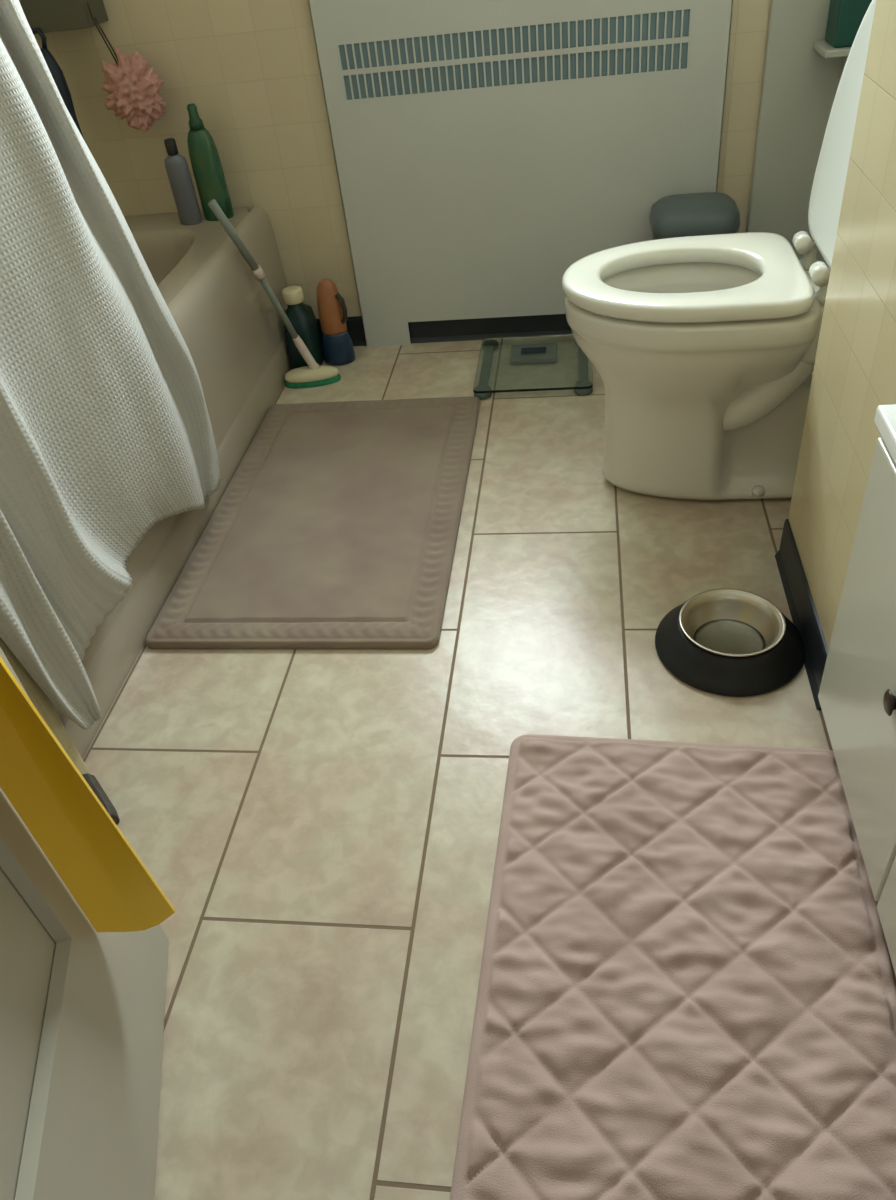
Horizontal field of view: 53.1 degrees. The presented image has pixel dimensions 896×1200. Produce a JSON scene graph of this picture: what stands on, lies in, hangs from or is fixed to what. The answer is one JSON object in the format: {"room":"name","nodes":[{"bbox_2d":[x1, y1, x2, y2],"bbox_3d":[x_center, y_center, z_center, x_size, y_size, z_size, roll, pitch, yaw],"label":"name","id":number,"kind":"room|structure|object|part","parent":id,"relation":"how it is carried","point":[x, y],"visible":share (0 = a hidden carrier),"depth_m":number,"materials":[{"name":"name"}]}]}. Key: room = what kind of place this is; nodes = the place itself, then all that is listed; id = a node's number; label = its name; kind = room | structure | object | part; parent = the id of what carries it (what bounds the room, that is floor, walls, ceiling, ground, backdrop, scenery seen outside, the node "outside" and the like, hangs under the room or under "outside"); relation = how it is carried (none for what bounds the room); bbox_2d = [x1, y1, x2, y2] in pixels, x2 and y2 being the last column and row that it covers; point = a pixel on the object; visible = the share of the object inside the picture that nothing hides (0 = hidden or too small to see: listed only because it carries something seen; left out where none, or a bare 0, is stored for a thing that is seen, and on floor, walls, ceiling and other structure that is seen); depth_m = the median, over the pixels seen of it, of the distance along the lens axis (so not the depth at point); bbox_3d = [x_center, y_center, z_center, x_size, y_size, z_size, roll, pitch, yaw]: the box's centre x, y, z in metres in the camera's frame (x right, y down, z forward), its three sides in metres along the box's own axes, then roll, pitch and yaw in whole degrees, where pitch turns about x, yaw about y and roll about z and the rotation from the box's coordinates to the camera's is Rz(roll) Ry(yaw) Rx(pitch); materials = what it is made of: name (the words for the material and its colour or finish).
{"room":"bathroom","nodes":[
{"label":"bathroom","id":0,"kind":"room"},
{"bbox_2d":[0,637,89,773],"bbox_3d":[-1.251,-0.221,0.336,0.940,2.400,1.244,0,40,9],"label":"wall","id":1,"kind":"structure","parent":0,"point":[39,699],"depth_m":1.37,"materials":[{"name":"beige paint"}]},
{"bbox_2d":[34,0,770,318],"bbox_3d":[-0.199,-1.746,1.999,2.500,2.400,0.140,0,40,9],"label":"wall","id":2,"kind":"structure","parent":0,"point":[250,69],"depth_m":2.34,"materials":[{"name":"yellow tile"}]},
{"bbox_2d":[19,0,107,33],"bbox_3d":[-1.003,-1.444,2.205,0.286,0.070,0.116,0,40,9],"label":"shower shelf","id":3,"kind":"object","parent":2,"relation":"attached to","point":[48,15],"visible":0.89,"depth_m":2.15,"materials":[{"name":"grey plastic"}]},
{"bbox_2d":[31,27,86,144],"bbox_3d":[-0.979,-1.272,2.265,0.049,0.300,0.049,-30,45,-25],"label":"brush","id":4,"kind":"object","parent":3,"relation":"hanging from","point":[56,71],"visible":0.52,"depth_m":2.23,"materials":[{"name":"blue plastic"}]},
{"bbox_3d":[-0.976,-1.256,2.279,0.050,0.258,0.048,0,40,9],"label":"handle","id":5,"kind":"part","parent":4,"relation":"part of","materials":[{"name":"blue plastic"}]},
{"bbox_2d":[87,2,165,131],"bbox_3d":[-0.803,-1.333,2.242,0.162,0.289,0.132,0,40,9],"label":"pouf","id":6,"kind":"object","parent":3,"relation":"hanging from","point":[132,86],"visible":1,"depth_m":2.24,"materials":[{"name":"pink plastic"}]},
{"bbox_3d":[-0.831,-1.363,2.191,0.046,0.171,0.009,-22,42,-17],"label":"cord","id":7,"kind":"part","parent":6,"relation":"part of","materials":[{"name":"brown fabric"}]},
{"bbox_2d":[316,314,571,345],"bbox_3d":[0.185,-0.814,2.635,1.287,0.087,0.014,0,40,9],"label":"baseboard","id":8,"kind":"structure","parent":2,"relation":"attached to","point":[553,324],"depth_m":2.66,"materials":[{"name":"grey plastic"}]},
{"bbox_2d":[746,0,841,265],"bbox_3d":[0.831,-1.701,1.780,0.258,2.400,0.022,0,40,9],"label":"trim","id":9,"kind":"structure","parent":2,"relation":"attached to","point":[800,86],"depth_m":2.20,"materials":[{"name":"grey paint"}]},
{"bbox_3d":[-0.705,-1.796,0.837,0.024,0.024,1.664,0,40,9],"label":"curtain rod","id":10,"kind":"object","parent":2,"relation":"attached to","visible":0},
{"bbox_2d":[0,0,220,729],"bbox_3d":[-0.653,-0.757,1.120,0.077,1.941,0.919,0,40,9],"label":"shower curtain","id":11,"kind":"object","parent":10,"relation":"hanging from","point":[106,432],"visible":1,"depth_m":1.42,"materials":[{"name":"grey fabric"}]},
{"bbox_2d":[83,340,895,1199],"bbox_3d":[-0.274,0.354,1.413,2.500,0.050,3.750,0,40,9],"label":"floor","id":12,"kind":"structure","parent":0,"point":[319,828],"depth_m":1.44,"materials":[{"name":"beige tile"}]},
{"bbox_2d":[0,647,168,1199],"bbox_3d":[-0.434,-0.080,0.346,0.018,1.996,0.682,-11,40,-5],"label":"door","id":13,"kind":"structure","parent":12,"relation":"on","point":[82,1008],"depth_m":0.88,"materials":[{"name":"beige paint"}]},
{"bbox_2d":[0,657,174,931],"bbox_3d":[-0.390,-0.109,0.491,0.074,1.464,0.250,-17,40,-11],"label":"strip","id":14,"kind":"object","parent":13,"relation":"attached to","point":[116,892],"visible":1,"depth_m":0.89,"materials":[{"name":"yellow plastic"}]},
{"bbox_2d":[82,773,119,824],"bbox_3d":[-0.565,0.323,1.437,0.037,0.026,0.120,-31,45,-25],"label":"stopper","id":15,"kind":"object","parent":12,"relation":"on","point":[90,779],"visible":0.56,"depth_m":1.43,"materials":[{"name":"brown rubber"}]},
{"bbox_2d":[49,206,290,758],"bbox_3d":[-0.945,-0.402,2.060,0.786,0.420,1.662,0,40,9],"label":"bathtub","id":16,"kind":"object","parent":12,"relation":"on","point":[232,332],"visible":0.3,"depth_m":2.17,"materials":[{"name":"beige ceramic"}]},
{"bbox_2d":[164,138,201,224],"bbox_3d":[-0.709,-1.110,2.378,0.060,0.209,0.048,0,40,9],"label":"lotion bottle","id":17,"kind":"object","parent":16,"relation":"on","point":[177,169],"visible":1,"depth_m":2.37,"materials":[{"name":"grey plastic"}]},
{"bbox_2d":[187,103,233,220],"bbox_3d":[-0.640,-1.156,2.368,0.083,0.278,0.065,0,40,9],"label":"shampoo bottle","id":18,"kind":"object","parent":16,"relation":"on","point":[206,164],"visible":0.94,"depth_m":2.35,"materials":[{"name":"green plastic"}]},
{"bbox_2d":[208,199,340,388],"bbox_3d":[-0.457,-0.817,2.386,0.247,0.539,0.096,-21,41,-16],"label":"scrub brush","id":19,"kind":"object","parent":12,"relation":"on","point":[314,374],"visible":1,"depth_m":2.49,"materials":[{"name":"grey plastic"}]},
{"bbox_2d":[282,286,323,369],"bbox_3d":[-0.424,-0.782,2.582,0.084,0.231,0.116,0,40,9],"label":"bottle","id":20,"kind":"object","parent":12,"relation":"on","point":[301,316],"visible":0.87,"depth_m":2.54,"materials":[{"name":"green plastic"}]},
{"bbox_2d":[145,396,479,649],"bbox_3d":[-0.252,-0.226,2.049,0.578,0.022,0.965,0,40,9],"label":"bath mat","id":21,"kind":"object","parent":12,"relation":"on","point":[336,526],"visible":1,"depth_m":1.93,"materials":[{"name":"fabric"}]},
{"bbox_2d":[317,279,354,365],"bbox_3d":[-0.328,-0.804,2.583,0.101,0.243,0.075,0,40,9],"label":"bottle","id":22,"kind":"object","parent":12,"relation":"on","point":[337,345],"visible":1,"depth_m":2.57,"materials":[{"name":"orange plastic"}]},
{"bbox_2d":[308,0,732,346],"bbox_3d":[0.199,-1.135,2.351,1.003,0.937,0.028,0,40,9],"label":"radiator cover","id":23,"kind":"object","parent":12,"relation":"on","point":[484,150],"visible":0.98,"depth_m":2.29,"materials":[{"name":"white metal"}]},
{"bbox_2d":[473,334,592,399],"bbox_3d":[0.239,-0.648,2.474,0.314,0.028,0.332,0,40,9],"label":"bathroom scale","id":24,"kind":"object","parent":12,"relation":"on","point":[545,362],"visible":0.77,"depth_m":2.44,"materials":[{"name":"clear glass"}]},
{"bbox_2d":[450,734,895,1199],"bbox_3d":[0.275,0.547,1.034,0.508,0.024,1.020,1,40,11],"label":"mat","id":25,"kind":"object","parent":12,"relation":"on","point":[687,987],"visible":0.98,"depth_m":1.11,"materials":[{"name":"pink fabric"}]},
{"bbox_2d":[649,192,739,239],"bbox_3d":[0.639,-0.850,2.368,0.215,0.391,0.196,0,40,9],"label":"waste bin","id":26,"kind":"object","parent":12,"relation":"on","point":[706,213],"visible":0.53,"depth_m":2.20,"materials":[{"name":"grey plastic"}]},
{"bbox_2d":[562,0,875,499],"bbox_3d":[0.584,-0.620,1.697,0.728,0.903,0.432,0,40,9],"label":"toilet","id":27,"kind":"object","parent":12,"relation":"on","point":[702,349],"visible":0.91,"depth_m":1.73,"materials":[{"name":"ceramic"}]},
{"bbox_3d":[0.444,-0.620,1.717,0.445,0.030,0.376,0,40,9],"label":"seat","id":28,"kind":"part","parent":27,"relation":"part of","materials":[{"name":"beige"}]},
{"bbox_3d":[0.547,-0.439,1.856,0.598,0.431,0.376,0,40,9],"label":"bowl","id":29,"kind":"part","parent":27,"relation":"part of","materials":[{"name":"ceramic"}]},
{"bbox_3d":[0.702,-0.804,1.522,0.071,0.423,0.360,0,40,9],"label":"lid","id":30,"kind":"part","parent":27,"relation":"part of","materials":[{"name":"white ceramic"}]},
{"bbox_2d":[655,588,804,696],"bbox_3d":[0.492,0.058,1.561,0.254,0.060,0.254,0,40,9],"label":"pet bowl","id":31,"kind":"object","parent":12,"relation":"on","point":[731,642],"visible":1,"depth_m":1.54,"materials":[{"name":"black plastic"}]},
{"bbox_3d":[0.492,0.057,1.560,0.177,0.057,0.177,0,40,9],"label":"steel dish","id":32,"kind":"part","parent":31,"relation":"part of","materials":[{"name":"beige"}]},
{"bbox_2d":[818,404,895,974],"bbox_3d":[0.676,0.190,0.985,0.340,0.552,0.683,0,40,9],"label":"vanity cabinet","id":33,"kind":"object","parent":12,"relation":"on","point":[857,694],"visible":1,"depth_m":1.13,"materials":[{"name":"beige paint"}]},
{"bbox_3d":[0.499,0.303,0.864,0.008,0.460,0.295,0,40,9],"label":"drawer","id":34,"kind":"part","parent":33,"relation":"part of","materials":[{"name":"beige paint"}]},
{"bbox_3d":[0.518,0.120,1.048,0.009,0.032,0.032,0,40,9],"label":"knob","id":35,"kind":"part","parent":33,"relation":"part of","materials":[{"name":"brown metal"}]},
{"bbox_2d":[788,0,895,649],"bbox_3d":[0.663,-0.874,0.814,0.310,2.400,0.426,0,40,9],"label":"wall","id":36,"kind":"structure","parent":0,"point":[854,372],"depth_m":1.28,"materials":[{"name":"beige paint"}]},
{"bbox_2d":[775,519,827,709],"bbox_3d":[0.621,0.012,1.574,0.014,0.087,0.412,0,40,9],"label":"baseboard","id":37,"kind":"structure","parent":36,"relation":"attached to","point":[803,612],"depth_m":1.56,"materials":[{"name":"grey plastic"}]},
{"bbox_3d":[0.897,-0.997,0.924,0.120,2.400,2.210,0,40,9],"label":"wall","id":38,"kind":"structure","parent":0,"visible":0},
{"bbox_2d":[813,40,850,79],"bbox_3d":[0.928,-1.232,2.060,0.155,0.087,0.138,0,40,9],"label":"corner shelf","id":39,"kind":"object","parent":38,"relation":"attached to","point":[822,47],"visible":0.3,"depth_m":2.01,"materials":[{"name":"grey paint"}]},
{"bbox_2d":[825,0,871,47],"bbox_3d":[0.916,-1.305,2.000,0.110,0.103,0.100,0,40,9],"label":"box","id":40,"kind":"object","parent":39,"relation":"on","point":[845,17],"visible":0.49,"depth_m":1.98,"materials":[{"name":"teal plastic"}]}
]}

